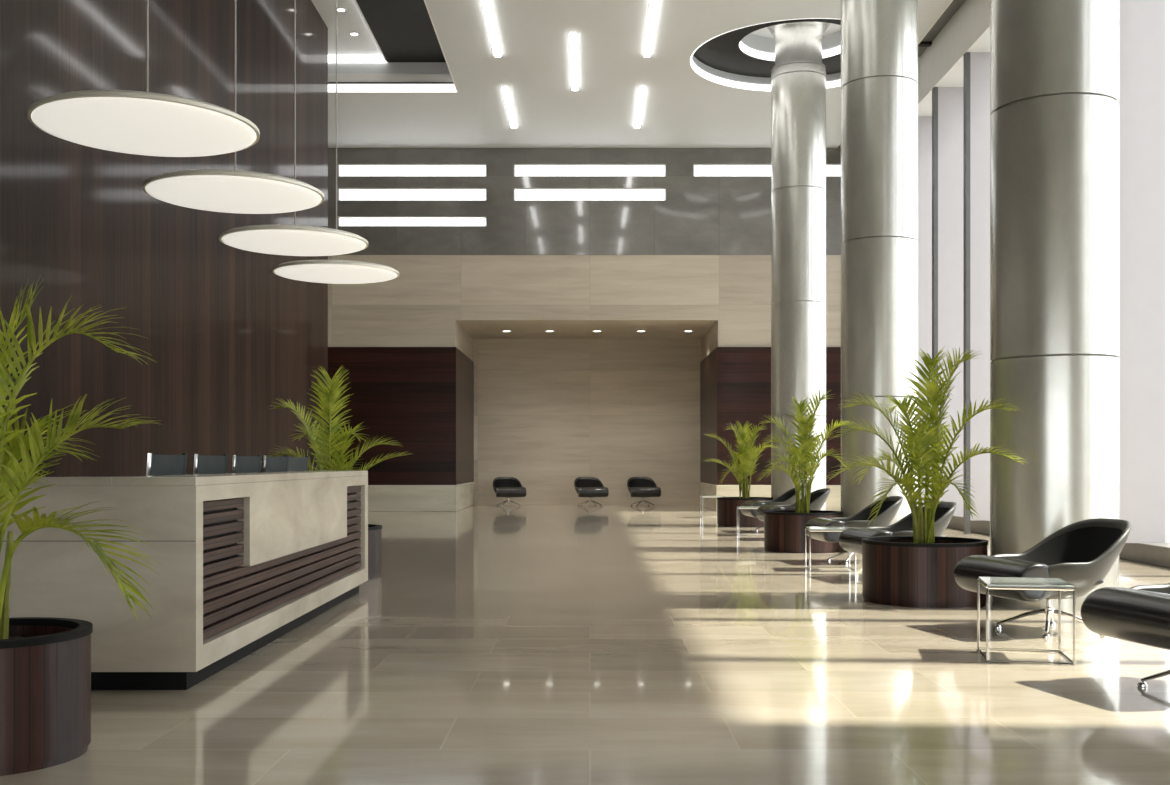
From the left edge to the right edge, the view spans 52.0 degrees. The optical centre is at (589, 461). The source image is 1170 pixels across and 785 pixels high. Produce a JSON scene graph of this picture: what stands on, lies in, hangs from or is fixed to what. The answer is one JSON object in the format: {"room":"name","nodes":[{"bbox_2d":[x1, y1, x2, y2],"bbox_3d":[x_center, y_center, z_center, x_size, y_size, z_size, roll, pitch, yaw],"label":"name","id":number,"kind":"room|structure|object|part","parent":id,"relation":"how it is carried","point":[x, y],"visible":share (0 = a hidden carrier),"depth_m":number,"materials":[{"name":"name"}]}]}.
{"room":"lobby","nodes":[
{"label":"lobby","id":0,"kind":"room"},
{"bbox_2d":[0,0,327,476],"bbox_3d":[-6.425,-3.725,9.350,3.150,9.750,25.700,0,0,0],"label":"wall","id":1,"kind":"structure","parent":0,"point":[229,337],"depth_m":13.43,"materials":[{"name":"brown wood"}]},
{"bbox_2d":[328,146,840,511],"bbox_3d":[-0.550,-3.725,30.065,14.900,9.750,4.470,0,0,0],"label":"wall","id":2,"kind":"structure","parent":0,"point":[427,355],"depth_m":27.90,"materials":[{"name":"stone"}]},
{"bbox_3d":[-5.555,-1.067,29.975,4.890,3.205,4.250,0,0,0],"label":"wood panel","id":3,"kind":"part","parent":2,"relation":"part of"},
{"bbox_2d":[338,164,486,176],"bbox_3d":[-4.130,-6.780,27.980,3.460,0.300,0.120,0,0,0],"label":"window","id":4,"kind":"structure","parent":2,"relation":"in","point":[344,170],"depth_m":28.00,"materials":[{"name":"white"}]},
{"bbox_2d":[338,188,486,200],"bbox_3d":[-4.130,-6.220,27.980,3.460,0.300,0.120,0,0,0],"label":"window","id":5,"kind":"structure","parent":2,"relation":"in","point":[344,194],"depth_m":28.00,"materials":[{"name":"white"}]},
{"bbox_2d":[338,217,486,226],"bbox_3d":[-4.130,-5.590,27.980,3.460,0.240,0.120,0,0,0],"label":"window","id":6,"kind":"structure","parent":2,"relation":"in","point":[342,221],"depth_m":28.00,"materials":[{"name":"white"}]},
{"bbox_2d":[514,164,665,176],"bbox_3d":[0.000,-6.780,27.980,3.540,0.300,0.120,0,0,0],"label":"window","id":7,"kind":"structure","parent":2,"relation":"in","point":[520,170],"depth_m":28.00,"materials":[{"name":"white"}]},
{"bbox_2d":[514,188,665,200],"bbox_3d":[0.000,-6.220,27.980,3.540,0.300,0.120,0,0,0],"label":"window","id":8,"kind":"structure","parent":2,"relation":"in","point":[520,194],"depth_m":28.00,"materials":[{"name":"white"}]},
{"bbox_2d":[693,164,840,176],"bbox_3d":[4.150,-6.780,27.980,3.500,0.300,0.120,0,0,0],"label":"window","id":9,"kind":"structure","parent":2,"relation":"in","point":[699,170],"depth_m":28.00,"materials":[{"name":"white"}]},
{"bbox_3d":[4.775,-1.067,29.975,3.650,3.205,4.250,0,0,0],"label":"wood panel","id":10,"kind":"part","parent":2,"relation":"part of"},
{"bbox_2d":[0,505,1169,784],"bbox_3d":[-0.650,1.210,14.350,15.100,0.120,36.100,0,0,0],"label":"floor","id":11,"kind":"structure","parent":0,"point":[490,644],"depth_m":6.29,"materials":[{"name":"tile"}]},
{"bbox_2d":[0,280,159,775],"bbox_3d":[-2.416,0.195,4.675,1.500,1.910,1.150,0,0,43],"label":"potted palm","id":12,"kind":"object","parent":11,"relation":"on","point":[45,662],"visible":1,"depth_m":4.61,"materials":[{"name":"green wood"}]},
{"bbox_3d":[-2.296,0.506,4.708,0.055,0.469,0.040,0,0,0],"label":"stem","id":13,"kind":"part","parent":12,"relation":"part of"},
{"bbox_2d":[0,617,92,775],"bbox_3d":[-2.340,0.902,4.690,0.732,0.496,0.732,0,0,0],"label":"planter","id":14,"kind":"object","parent":12,"relation":"on","point":[45,662],"depth_m":4.51,"materials":[{"name":"wood"}]},
{"bbox_2d":[145,453,186,475],"bbox_3d":[-2.476,0.546,7.527,0.563,1.206,0.538,0,0,14],"label":"office chair","id":15,"kind":"object","parent":11,"relation":"on","point":[156,465],"visible":0.17,"depth_m":7.57,"materials":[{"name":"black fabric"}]},
{"bbox_3d":[-2.652,0.340,7.352,0.258,0.792,0.032,0,0,14],"label":"rail","id":16,"kind":"part","parent":15,"relation":"part of","materials":[{"name":"silver metal"}]},
{"bbox_3d":[-2.560,0.340,7.723,0.258,0.792,0.032,0,0,14],"label":"rail","id":17,"kind":"part","parent":15,"relation":"part of","materials":[{"name":"silver metal"}]},
{"bbox_2d":[0,470,367,689],"bbox_3d":[-2.645,0.613,8.324,1.350,1.075,4.652,0,0,0],"label":"reception desk","id":18,"kind":"object","parent":11,"relation":"on","point":[246,560],"visible":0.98,"depth_m":6.06,"materials":[{"name":"stone"}]},
{"bbox_3d":[-2.715,0.585,6.070,1.210,0.930,0.140,0,0,0],"label":"panel","id":19,"kind":"part","parent":18,"relation":"part of","materials":[{"name":"stone"}]},
{"bbox_2d":[112,470,367,485],"bbox_3d":[-2.180,0.098,8.325,0.420,0.045,4.650,0,0,0],"label":"countertop","id":20,"kind":"structure","parent":18,"relation":"on","point":[226,478],"depth_m":6.67,"materials":[{"name":"stone"}]},
{"bbox_2d":[192,454,227,473],"bbox_3d":[-2.476,0.546,8.397,0.563,1.206,0.538,0,0,14],"label":"office chair","id":21,"kind":"object","parent":11,"relation":"on","point":[201,464],"visible":0.14,"depth_m":8.44,"materials":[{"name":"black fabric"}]},
{"bbox_3d":[-2.652,0.340,8.222,0.258,0.792,0.032,0,0,14],"label":"rail","id":22,"kind":"part","parent":21,"relation":"part of","materials":[{"name":"silver metal"}]},
{"bbox_3d":[-2.560,0.340,8.592,0.258,0.792,0.032,0,0,14],"label":"rail","id":23,"kind":"part","parent":21,"relation":"part of","materials":[{"name":"silver metal"}]},
{"bbox_2d":[230,455,261,472],"bbox_3d":[-2.476,0.546,9.277,0.563,1.206,0.538,0,0,14],"label":"office chair","id":24,"kind":"object","parent":11,"relation":"on","point":[239,464],"visible":0.16,"depth_m":9.32,"materials":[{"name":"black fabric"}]},
{"bbox_3d":[-2.652,0.340,9.102,0.258,0.792,0.032,0,0,14],"label":"rail","id":25,"kind":"part","parent":24,"relation":"part of","materials":[{"name":"silver metal"}]},
{"bbox_2d":[261,455,288,471],"bbox_3d":[-2.476,0.546,10.127,0.563,1.206,0.538,0,0,14],"label":"office chair","id":26,"kind":"object","parent":11,"relation":"on","point":[269,464],"visible":0.18,"depth_m":10.18,"materials":[{"name":"black fabric"}]},
{"bbox_3d":[-2.652,0.340,9.952,0.258,0.792,0.032,0,0,14],"label":"rail","id":27,"kind":"part","parent":26,"relation":"part of","materials":[{"name":"silver metal"}]},
{"bbox_3d":[-2.701,0.278,10.161,0.110,0.645,0.350,0,0,14],"label":"backrest","id":28,"kind":"part","parent":26,"relation":"part of","materials":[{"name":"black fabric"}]},
{"bbox_2d":[287,456,308,471],"bbox_3d":[-2.476,0.546,10.867,0.563,1.206,0.538,0,0,14],"label":"office chair","id":29,"kind":"object","parent":11,"relation":"on","point":[294,463],"visible":0.08,"depth_m":10.95,"materials":[{"name":"black fabric"}]},
{"bbox_2d":[261,365,410,578],"bbox_3d":[-2.589,0.082,12.113,1.300,2.136,1.118,0,0,43],"label":"potted palm","id":30,"kind":"object","parent":11,"relation":"on","point":[329,397],"visible":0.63,"depth_m":12.04,"materials":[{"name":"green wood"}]},
{"bbox_2d":[368,524,381,578],"bbox_3d":[-2.600,0.897,12.050,1.012,0.506,1.012,0,0,0],"label":"planter","id":31,"kind":"object","parent":30,"relation":"on","point":[374,531],"depth_m":11.89,"materials":[{"name":"wood"}]},
{"bbox_2d":[493,477,525,506],"bbox_3d":[-2.125,0.771,31.204,0.790,0.759,1.023,0,0,-14],"label":"lounge chair","id":32,"kind":"object","parent":11,"relation":"on","point":[507,487],"visible":0.99,"depth_m":30.99,"materials":[{"name":"black leather"}]},
{"bbox_2d":[496,487,525,496],"bbox_3d":[-2.088,0.774,31.053,0.780,0.268,0.716,0,0,-14],"label":"seat cushion","id":33,"kind":"object","parent":32,"relation":"on","point":[500,491],"depth_m":30.74,"materials":[{"name":"black leather"}]},
{"bbox_2d":[574,477,608,506],"bbox_3d":[-0.001,0.771,31.204,0.790,0.759,1.023,0,0,-12],"label":"lounge chair","id":34,"kind":"object","parent":11,"relation":"on","point":[589,487],"visible":1,"depth_m":31.01,"materials":[{"name":"black leather"}]},
{"bbox_2d":[578,487,608,496],"bbox_3d":[0.031,0.774,31.052,0.780,0.268,0.716,0,0,-12],"label":"seat cushion","id":35,"kind":"object","parent":34,"relation":"on","point":[582,491],"depth_m":30.74,"materials":[{"name":"black leather"}]},
{"bbox_2d":[627,477,660,506],"bbox_3d":[1.373,0.771,31.204,0.790,0.759,1.023,0,0,-8],"label":"lounge chair","id":36,"kind":"object","parent":11,"relation":"on","point":[642,487],"visible":1,"depth_m":31.03,"materials":[{"name":"black leather"}]},
{"bbox_2d":[630,487,660,496],"bbox_3d":[1.394,0.774,31.050,0.780,0.268,0.716,0,0,-8],"label":"seat cushion","id":37,"kind":"object","parent":36,"relation":"on","point":[634,491],"depth_m":30.72,"materials":[{"name":"black leather"}]},
{"bbox_2d":[700,495,724,517],"bbox_3d":[2.560,0.926,25.000,0.486,0.448,0.486,0,0,0],"label":"side table","id":38,"kind":"object","parent":11,"relation":"on","point":[702,496],"visible":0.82,"depth_m":24.96,"materials":[{"name":"silver metal"}]},
{"bbox_3d":[2.560,1.142,25.000,0.482,0.010,0.482,0,0,0],"label":"foot frame","id":39,"kind":"part","parent":38,"relation":"part of","materials":[{"name":"silver metal"}]},
{"bbox_2d":[702,421,776,526],"bbox_3d":[2.664,0.197,21.668,1.332,1.907,1.196,0,0,0],"label":"potted palm","id":40,"kind":"object","parent":11,"relation":"on","point":[726,506],"visible":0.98,"depth_m":21.53,"materials":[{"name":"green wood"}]},
{"bbox_3d":[2.795,0.485,21.611,0.038,0.493,0.077,0,0,0],"label":"stem","id":41,"kind":"part","parent":40,"relation":"part of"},
{"bbox_2d":[717,497,772,526],"bbox_3d":[2.800,0.897,21.700,1.012,0.506,1.012,0,0,0],"label":"planter","id":42,"kind":"object","parent":40,"relation":"on","point":[726,506],"depth_m":21.29,"materials":[{"name":"wood"}]},
{"bbox_2d":[737,506,763,535],"bbox_3d":[2.560,0.926,18.850,0.486,0.448,0.486,0,0,4],"label":"side table","id":43,"kind":"object","parent":11,"relation":"on","point":[738,507],"visible":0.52,"depth_m":18.62,"materials":[{"name":"silver metal"}]},
{"bbox_3d":[2.560,1.142,18.850,0.482,0.010,0.482,0,0,4],"label":"foot frame","id":44,"kind":"part","parent":43,"relation":"part of","materials":[{"name":"silver metal"}]},
{"bbox_2d":[740,486,804,530],"bbox_3d":[3.054,0.771,19.800,1.023,0.759,0.790,0,0,-6],"label":"lounge chair","id":45,"kind":"object","parent":11,"relation":"on","point":[789,497],"visible":0.34,"depth_m":19.64,"materials":[{"name":"black leather"}]},
{"bbox_2d":[740,501,764,517],"bbox_3d":[2.900,0.774,19.784,0.716,0.268,0.780,0,0,-6],"label":"seat cushion","id":46,"kind":"object","parent":45,"relation":"on","point":[747,512],"depth_m":19.53,"materials":[{"name":"black leather"}]},
{"bbox_2d":[756,488,830,521],"bbox_3d":[3.054,0.771,17.850,1.023,0.759,0.790,0,0,-6],"label":"lounge chair","id":47,"kind":"object","parent":11,"relation":"on","point":[818,497],"visible":0.38,"depth_m":17.71,"materials":[{"name":"black leather"}]},
{"bbox_2d":[756,505,784,521],"bbox_3d":[2.900,0.774,17.834,0.716,0.268,0.780,0,0,-6],"label":"seat cushion","id":48,"kind":"object","parent":47,"relation":"on","point":[760,511],"depth_m":17.82,"materials":[{"name":"black leather"}]},
{"bbox_2d":[767,22,829,509],"bbox_3d":[3.770,-3.430,21.700,1.120,9.160,1.120,0,0,0],"label":"round column","id":49,"kind":"structure","parent":11,"relation":"on","point":[798,75],"depth_m":21.29,"materials":[{"name":"metal"}]},
{"bbox_2d":[756,388,850,552],"bbox_3d":[2.761,0.111,15.582,1.191,2.078,1.248,0,0,0],"label":"potted palm","id":50,"kind":"object","parent":11,"relation":"on","point":[784,532],"visible":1,"depth_m":15.43,"materials":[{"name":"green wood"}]},
{"bbox_2d":[764,510,842,552],"bbox_3d":[2.770,0.897,15.600,1.012,0.506,1.012,0,0,0],"label":"planter","id":51,"kind":"object","parent":50,"relation":"on","point":[784,532],"depth_m":15.19,"materials":[{"name":"wood"}]},
{"bbox_2d":[805,527,855,571],"bbox_3d":[2.560,0.926,12.800,0.486,0.448,0.486,0,0,5],"label":"side table","id":52,"kind":"object","parent":11,"relation":"on","point":[810,529],"visible":0.76,"depth_m":12.58,"materials":[{"name":"silver metal"}]},
{"bbox_3d":[2.346,0.936,13.055,0.015,0.428,0.015,0,0,-17],"label":"leg","id":53,"kind":"part","parent":52,"relation":"part of","materials":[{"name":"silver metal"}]},
{"bbox_3d":[2.305,0.936,12.586,0.015,0.428,0.015,0,0,-18],"label":"leg","id":54,"kind":"part","parent":52,"relation":"part of","materials":[{"name":"silver metal"}]},
{"bbox_3d":[2.560,0.722,12.800,0.486,0.014,0.486,0,0,5],"label":"frame","id":55,"kind":"part","parent":52,"relation":"part of","materials":[{"name":"silver metal"}]},
{"bbox_3d":[2.560,1.142,12.800,0.482,0.010,0.482,0,0,5],"label":"foot frame","id":56,"kind":"part","parent":52,"relation":"part of","materials":[{"name":"silver metal"}]},
{"bbox_2d":[804,496,902,564],"bbox_3d":[3.054,0.771,13.750,1.023,0.759,0.790,0,0,-6],"label":"lounge chair","id":57,"kind":"object","parent":11,"relation":"on","point":[890,506],"visible":0.62,"depth_m":13.51,"materials":[{"name":"black leather"}]},
{"bbox_2d":[804,518,844,542],"bbox_3d":[2.900,0.774,13.734,0.716,0.268,0.780,0,0,-6],"label":"seat cushion","id":58,"kind":"object","parent":57,"relation":"on","point":[832,537],"depth_m":13.42,"materials":[{"name":"black leather"}]},
{"bbox_3d":[2.897,1.060,13.843,0.327,0.133,0.032,0,0,31],"label":"leg","id":59,"kind":"part","parent":57,"relation":"part of","materials":[{"name":"silver metal"}]},
{"bbox_2d":[841,0,917,550],"bbox_3d":[3.770,-3.075,15.650,0.980,8.449,0.980,0,0,-43],"label":"round column","id":60,"kind":"structure","parent":11,"relation":"on","point":[879,38],"depth_m":15.23,"materials":[{"name":"metal"}]},
{"bbox_2d":[839,501,956,554],"bbox_3d":[3.054,0.771,11.751,1.023,0.759,0.790,0,0,-10],"label":"lounge chair","id":61,"kind":"object","parent":11,"relation":"on","point":[850,539],"visible":0.37,"depth_m":11.71,"materials":[{"name":"black leather"}]},
{"bbox_2d":[839,527,892,554],"bbox_3d":[2.901,0.774,11.724,0.716,0.268,0.780,0,0,-10],"label":"seat cushion","id":62,"kind":"object","parent":61,"relation":"on","point":[850,539],"depth_m":11.68,"materials":[{"name":"black leather"}]},
{"bbox_2d":[826,346,1024,607],"bbox_3d":[2.642,0.086,9.909,1.434,2.128,1.500,0,0,0],"label":"potted palm","id":63,"kind":"object","parent":11,"relation":"on","point":[917,570],"visible":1,"depth_m":9.75,"materials":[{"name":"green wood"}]},
{"bbox_3d":[2.683,0.526,9.897,0.084,0.411,0.038,0,0,-32],"label":"stem","id":64,"kind":"part","parent":63,"relation":"part of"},
{"bbox_3d":[2.735,0.523,9.880,0.039,0.415,0.070,0,0,16],"label":"stem","id":65,"kind":"part","parent":63,"relation":"part of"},
{"bbox_2d":[862,536,987,607],"bbox_3d":[2.770,0.897,9.950,1.012,0.506,1.012,0,0,0],"label":"planter","id":66,"kind":"object","parent":63,"relation":"on","point":[905,571],"depth_m":9.53,"materials":[{"name":"wood"}]},
{"bbox_2d":[977,577,1075,664],"bbox_3d":[2.560,0.926,7.070,0.486,0.448,0.486,0,0,12],"label":"side table","id":67,"kind":"object","parent":11,"relation":"on","point":[1011,583],"visible":1,"depth_m":6.93,"materials":[{"name":"silver metal"}]},
{"bbox_3d":[2.379,0.936,7.349,0.015,0.428,0.015,0,0,-11],"label":"leg","id":68,"kind":"part","parent":67,"relation":"part of","materials":[{"name":"silver metal"}]},
{"bbox_3d":[2.281,0.936,6.889,0.015,0.428,0.015,0,0,34],"label":"leg","id":69,"kind":"part","parent":67,"relation":"part of","materials":[{"name":"silver metal"}]},
{"bbox_3d":[2.560,1.142,7.070,0.482,0.010,0.482,0,0,12],"label":"foot frame","id":70,"kind":"part","parent":67,"relation":"part of","materials":[{"name":"silver metal"}]},
{"bbox_3d":[2.560,0.722,7.070,0.486,0.014,0.486,0,0,12],"label":"frame","id":71,"kind":"part","parent":67,"relation":"part of","materials":[{"name":"silver metal"}]},
{"bbox_3d":[2.839,0.936,7.251,0.015,0.428,0.015,0,0,-11],"label":"leg","id":72,"kind":"part","parent":67,"relation":"part of","materials":[{"name":"silver metal"}]},
{"bbox_3d":[2.741,0.936,6.791,0.015,0.428,0.015,0,0,34],"label":"leg","id":73,"kind":"part","parent":67,"relation":"part of","materials":[{"name":"silver metal"}]},
{"bbox_2d":[954,518,1131,637],"bbox_3d":[3.124,0.771,8.151,1.023,0.759,0.790,0,0,-14],"label":"lounge chair","id":74,"kind":"object","parent":11,"relation":"on","point":[1081,554],"visible":0.8,"depth_m":8.12,"materials":[{"name":"black leather"}]},
{"bbox_3d":[2.958,1.060,8.226,0.327,0.133,0.032,0,0,25],"label":"leg","id":75,"kind":"part","parent":74,"relation":"part of","materials":[{"name":"silver metal"}]},
{"bbox_2d":[954,555,1103,601],"bbox_3d":[2.973,0.774,8.113,0.716,0.268,0.780,0,0,-14],"label":"seat cushion","id":76,"kind":"object","parent":74,"relation":"on","point":[1084,576],"depth_m":7.84,"materials":[{"name":"black leather"}]},
{"bbox_3d":[3.050,1.060,7.986,0.032,0.133,0.327,0,0,23],"label":"leg","id":77,"kind":"part","parent":74,"relation":"part of","materials":[{"name":"silver metal"}]},
{"bbox_3d":[3.282,1.060,8.075,0.327,0.133,0.032,0,0,25],"label":"leg","id":78,"kind":"part","parent":74,"relation":"part of","materials":[{"name":"silver metal"}]},
{"bbox_2d":[990,0,1118,610],"bbox_3d":[3.770,-3.075,9.760,0.980,8.449,0.980,0,0,36],"label":"round column","id":79,"kind":"structure","parent":11,"relation":"on","point":[1054,64],"depth_m":9.35,"materials":[{"name":"metal"}]},
{"bbox_2d":[1081,583,1169,687],"bbox_3d":[3.134,0.771,6.001,1.023,0.759,0.790,0,0,-14],"label":"lounge chair","id":80,"kind":"object","parent":11,"relation":"on","point":[1140,614],"visible":1,"depth_m":5.95,"materials":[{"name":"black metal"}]},
{"bbox_2d":[1081,587,1169,649],"bbox_3d":[2.983,0.774,5.963,0.716,0.268,0.780,0,0,-14],"label":"seat cushion","id":81,"kind":"object","parent":80,"relation":"on","point":[1140,615],"depth_m":5.93,"materials":[{"name":"black leather"}]},
{"bbox_3d":[2.968,1.060,6.075,0.327,0.133,0.032,0,0,25],"label":"leg","id":82,"kind":"part","parent":80,"relation":"part of","materials":[{"name":"silver metal"}]},
{"bbox_2d":[311,0,951,147],"bbox_3d":[-0.550,-8.050,14.350,15.500,1.500,36.300,0,0,0],"label":"ceiling","id":83,"kind":"structure","parent":0,"point":[682,108],"depth_m":22.90,"materials":[{"name":"paint"}]},
{"bbox_2d":[27,0,259,156],"bbox_3d":[-3.000,-5.048,8.130,1.470,5.685,1.470,0,0,0],"label":"pendant lamp","id":84,"kind":"object","parent":83,"relation":"hanging from","point":[146,123],"visible":1,"depth_m":7.89,"materials":[{"name":"white"}]},
{"bbox_2d":[31,97,255,156],"bbox_3d":[-3.000,-2.243,8.130,1.426,0.075,1.426,0,0,0],"label":"diffuser","id":85,"kind":"object","parent":84,"relation":"attached to","point":[148,126],"depth_m":7.91,"materials":[{"name":"white"}]},
{"bbox_2d":[143,0,323,213],"bbox_3d":[-3.000,-5.048,10.150,1.470,5.685,1.470,0,0,0],"label":"pendant lamp","id":86,"kind":"object","parent":83,"relation":"hanging from","point":[216,190],"visible":1,"depth_m":9.90,"materials":[{"name":"metal"}]},
{"bbox_2d":[145,175,321,213],"bbox_3d":[-3.000,-2.243,10.150,1.426,0.075,1.426,0,0,0],"label":"diffuser","id":87,"kind":"object","parent":86,"relation":"attached to","point":[242,194],"depth_m":9.91,"materials":[{"name":"white"}]},
{"bbox_2d":[219,211,367,255],"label":"pendant lamp","id":88,"kind":"object","parent":83,"relation":"hanging from","point":[290,240],"depth_m":11.89,"materials":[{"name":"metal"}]},
{"bbox_2d":[222,229,365,255],"bbox_3d":[-3.000,-2.212,12.200,1.426,0.075,1.426,0,0,0],"label":"diffuser","id":89,"kind":"object","parent":88,"relation":"attached to","point":[288,242],"depth_m":11.93,"materials":[{"name":"white"}]},
{"bbox_2d":[294,0,295,178],"label":"cable","id":90,"kind":"object","parent":83,"relation":"hanging from","point":[294,0],"depth_m":12.20,"materials":[{"name":"metal"}]},
{"bbox_2d":[272,255,398,283],"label":"pendant lamp","id":91,"kind":"object","parent":83,"relation":"hanging from","point":[336,271],"depth_m":13.86,"materials":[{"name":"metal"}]},
{"bbox_2d":[274,264,396,283],"bbox_3d":[-3.000,-2.212,14.200,1.426,0.075,1.426,0,0,0],"label":"diffuser","id":92,"kind":"object","parent":91,"relation":"attached to","point":[317,273],"depth_m":13.93,"materials":[{"name":"white"}]},
{"bbox_2d":[336,0,336,228],"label":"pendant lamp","id":93,"kind":"object","parent":83,"relation":"hanging from","point":[336,0],"depth_m":14.19,"materials":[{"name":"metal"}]},
{"bbox_2d":[337,8,345,11],"bbox_3d":[-4.420,-8.024,21.300,0.180,0.011,0.180,0,0,0],"label":"recessed light","id":94,"kind":"object","parent":83,"relation":"in","point":[338,9],"visible":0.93,"depth_m":21.30,"materials":[{"name":"white paint"}]},
{"bbox_2d":[349,32,358,35],"bbox_3d":[-4.420,-8.024,22.500,0.180,0.011,0.180,0,0,0],"label":"recessed light","id":95,"kind":"object","parent":83,"relation":"in","point":[350,33],"visible":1,"depth_m":22.47,"materials":[{"name":"white paint"}]},
{"bbox_2d":[328,0,386,62],"bbox_3d":[-5.250,-7.955,12.345,2.500,0.140,22.689,0,0,0],"label":"light","id":96,"kind":"object","parent":83,"relation":"attached to","point":[331,58],"visible":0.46,"depth_m":23.66,"materials":[{"name":"white"}]},
{"bbox_2d":[328,55,386,62],"bbox_3d":[-5.250,-7.955,23.674,2.500,0.140,0.029,0,0,0],"label":"diffuser","id":97,"kind":"object","parent":96,"relation":"attached to","point":[331,58],"depth_m":23.66,"materials":[{"name":"white"}]},
{"bbox_3d":[-4.016,-7.894,12.330,0.029,0.008,22.660,0,0,0],"label":"casing","id":98,"kind":"part","parent":96,"relation":"part of","materials":[{"name":"white paint"}]},
{"bbox_2d":[328,0,457,91],"bbox_3d":[-4.551,-7.480,12.350,3.899,0.360,22.699,0,0,0],"label":"light","id":99,"kind":"object","parent":83,"relation":"attached to","point":[345,82],"visible":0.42,"depth_m":23.67,"materials":[{"name":"white"}]},
{"bbox_3d":[-4.551,-7.575,23.682,3.899,0.170,0.034,0,0,0],"label":"casing","id":100,"kind":"part","parent":99,"relation":"part of","materials":[{"name":"white paint"}]},
{"bbox_3d":[-4.551,-7.475,23.674,3.899,0.030,0.049,0,0,0],"label":"casing","id":101,"kind":"part","parent":99,"relation":"part of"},
{"bbox_2d":[328,84,456,91],"bbox_3d":[-4.551,-7.378,23.684,3.899,0.145,0.029,0,0,0],"label":"diffuser","id":102,"kind":"object","parent":99,"relation":"attached to","point":[331,87],"depth_m":23.67,"materials":[{"name":"white"}]},
{"bbox_3d":[-2.615,-7.304,12.335,0.029,0.008,22.670,0,0,0],"label":"casing","id":103,"kind":"part","parent":99,"relation":"part of","materials":[{"name":"white paint"}]},
{"bbox_3d":[-3.305,-7.950,12.345,1.390,0.120,22.690,0,0,0],"label":"recess panel","id":104,"kind":"part","parent":83,"relation":"part of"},
{"bbox_2d":[481,0,501,56],"bbox_3d":[-1.650,-7.277,20.050,0.150,0.044,2.930,0,0,0],"label":"ceiling light","id":105,"kind":"object","parent":83,"relation":"attached to","point":[486,4],"visible":1,"depth_m":20.04,"materials":[{"name":"white"}]},
{"bbox_2d":[501,86,517,127],"bbox_3d":[-1.650,-7.277,24.700,0.150,0.044,2.830,0,0,0],"label":"ceiling light","id":106,"kind":"object","parent":83,"relation":"attached to","point":[505,89],"visible":1,"depth_m":24.49,"materials":[{"name":"white"}]},
{"bbox_2d":[569,32,578,90],"bbox_3d":[-0.290,-7.277,21.925,0.150,0.044,3.080,0,0,0],"label":"ceiling light","id":107,"kind":"object","parent":83,"relation":"attached to","point":[573,40],"visible":1,"depth_m":21.68,"materials":[{"name":"white"}]},
{"bbox_2d":[633,86,645,127],"bbox_3d":[1.020,-7.277,24.700,0.150,0.044,2.830,0,0,0],"label":"ceiling light","id":108,"kind":"object","parent":83,"relation":"attached to","point":[641,89],"visible":1,"depth_m":24.49,"materials":[{"name":"white"}]},
{"bbox_2d":[643,0,658,56],"bbox_3d":[1.020,-7.277,20.050,0.150,0.044,2.930,0,0,0],"label":"ceiling light","id":109,"kind":"object","parent":83,"relation":"attached to","point":[653,4],"visible":1,"depth_m":20.04,"materials":[{"name":"white"}]},
{"bbox_2d":[690,25,770,90],"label":"ring light","id":110,"kind":"object","parent":83,"relation":"attached to","point":[730,83],"depth_m":23.27,"materials":[{"name":"white"}]},
{"bbox_2d":[739,41,774,60],"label":"ring light","id":111,"kind":"object","parent":83,"relation":"attached to","point":[771,56],"depth_m":22.53,"materials":[{"name":"white"}]},
{"bbox_3d":[3.770,-7.580,21.700,3.910,0.020,3.910,0,0,0],"label":"ring panel","id":112,"kind":"part","parent":83,"relation":"part of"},
{"bbox_2d":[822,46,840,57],"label":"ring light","id":113,"kind":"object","parent":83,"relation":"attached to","point":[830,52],"depth_m":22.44,"materials":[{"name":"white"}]},
{"bbox_2d":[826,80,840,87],"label":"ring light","id":114,"kind":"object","parent":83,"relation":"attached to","point":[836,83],"depth_m":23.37,"materials":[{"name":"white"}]},
{"bbox_2d":[918,0,989,115],"bbox_3d":[6.465,-3.725,12.350,0.970,9.750,31.700,0,0,0],"label":"wall","id":115,"kind":"structure","parent":0,"point":[940,64],"depth_m":19.99,"materials":[{"name":"paint"}]},
{"bbox_2d":[836,0,964,147],"bbox_3d":[5.850,-7.332,12.190,0.260,0.075,31.380,0,0,0],"label":"trim","id":116,"kind":"structure","parent":115,"relation":"attached to","point":[953,6],"depth_m":20.21,"materials":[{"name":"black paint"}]},
{"bbox_2d":[918,116,931,505],"bbox_3d":[6.290,-2.685,22.700,0.620,7.670,0.130,0,0,0],"label":"window","id":117,"kind":"structure","parent":115,"relation":"attached to","point":[924,122],"depth_m":22.64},
{"bbox_2d":[932,87,962,514],"bbox_3d":[6.290,-2.685,20.925,0.620,7.670,0.130,0,0,0],"label":"window","id":118,"kind":"structure","parent":115,"relation":"attached to","point":[947,102],"depth_m":20.87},
{"bbox_2d":[963,52,990,533],"bbox_3d":[6.290,-2.685,19.150,0.620,7.670,0.130,0,0,0],"label":"window","id":119,"kind":"structure","parent":115,"relation":"attached to","point":[976,65],"depth_m":19.09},
{"bbox_2d":[947,515,1169,567],"bbox_3d":[6.625,1.040,16.340,0.650,0.220,22.820,0,0,0],"label":"trim","id":120,"kind":"structure","parent":115,"relation":"attached to","point":[1158,554],"depth_m":13.81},
{"bbox_2d":[1119,0,1164,542],"bbox_3d":[6.290,-2.685,13.825,0.620,7.670,0.130,0,0,0],"label":"window","id":121,"kind":"structure","parent":115,"relation":"attached to","point":[1141,22],"depth_m":13.77,"materials":[{"name":"glass"}]},
{"bbox_2d":[1165,0,1168,542],"bbox_3d":[6.635,-2.795,14.688,0.050,7.450,1.775,0,0,0],"label":"window","id":122,"kind":"structure","parent":115,"relation":"in","point":[1166,1],"depth_m":13.80,"materials":[{"name":"clear glass"}]},
{"label":"outside","id":123,"kind":"structure","parent":0,"visible":0},
{"bbox_2d":[1169,478,1169,539],"bbox_3d":[0.000,1.250,15.000,140.000,0.100,150.000,0,0,0],"label":"pavement","id":124,"kind":"structure","parent":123,"point":[1169,478],"depth_m":30.64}
]}

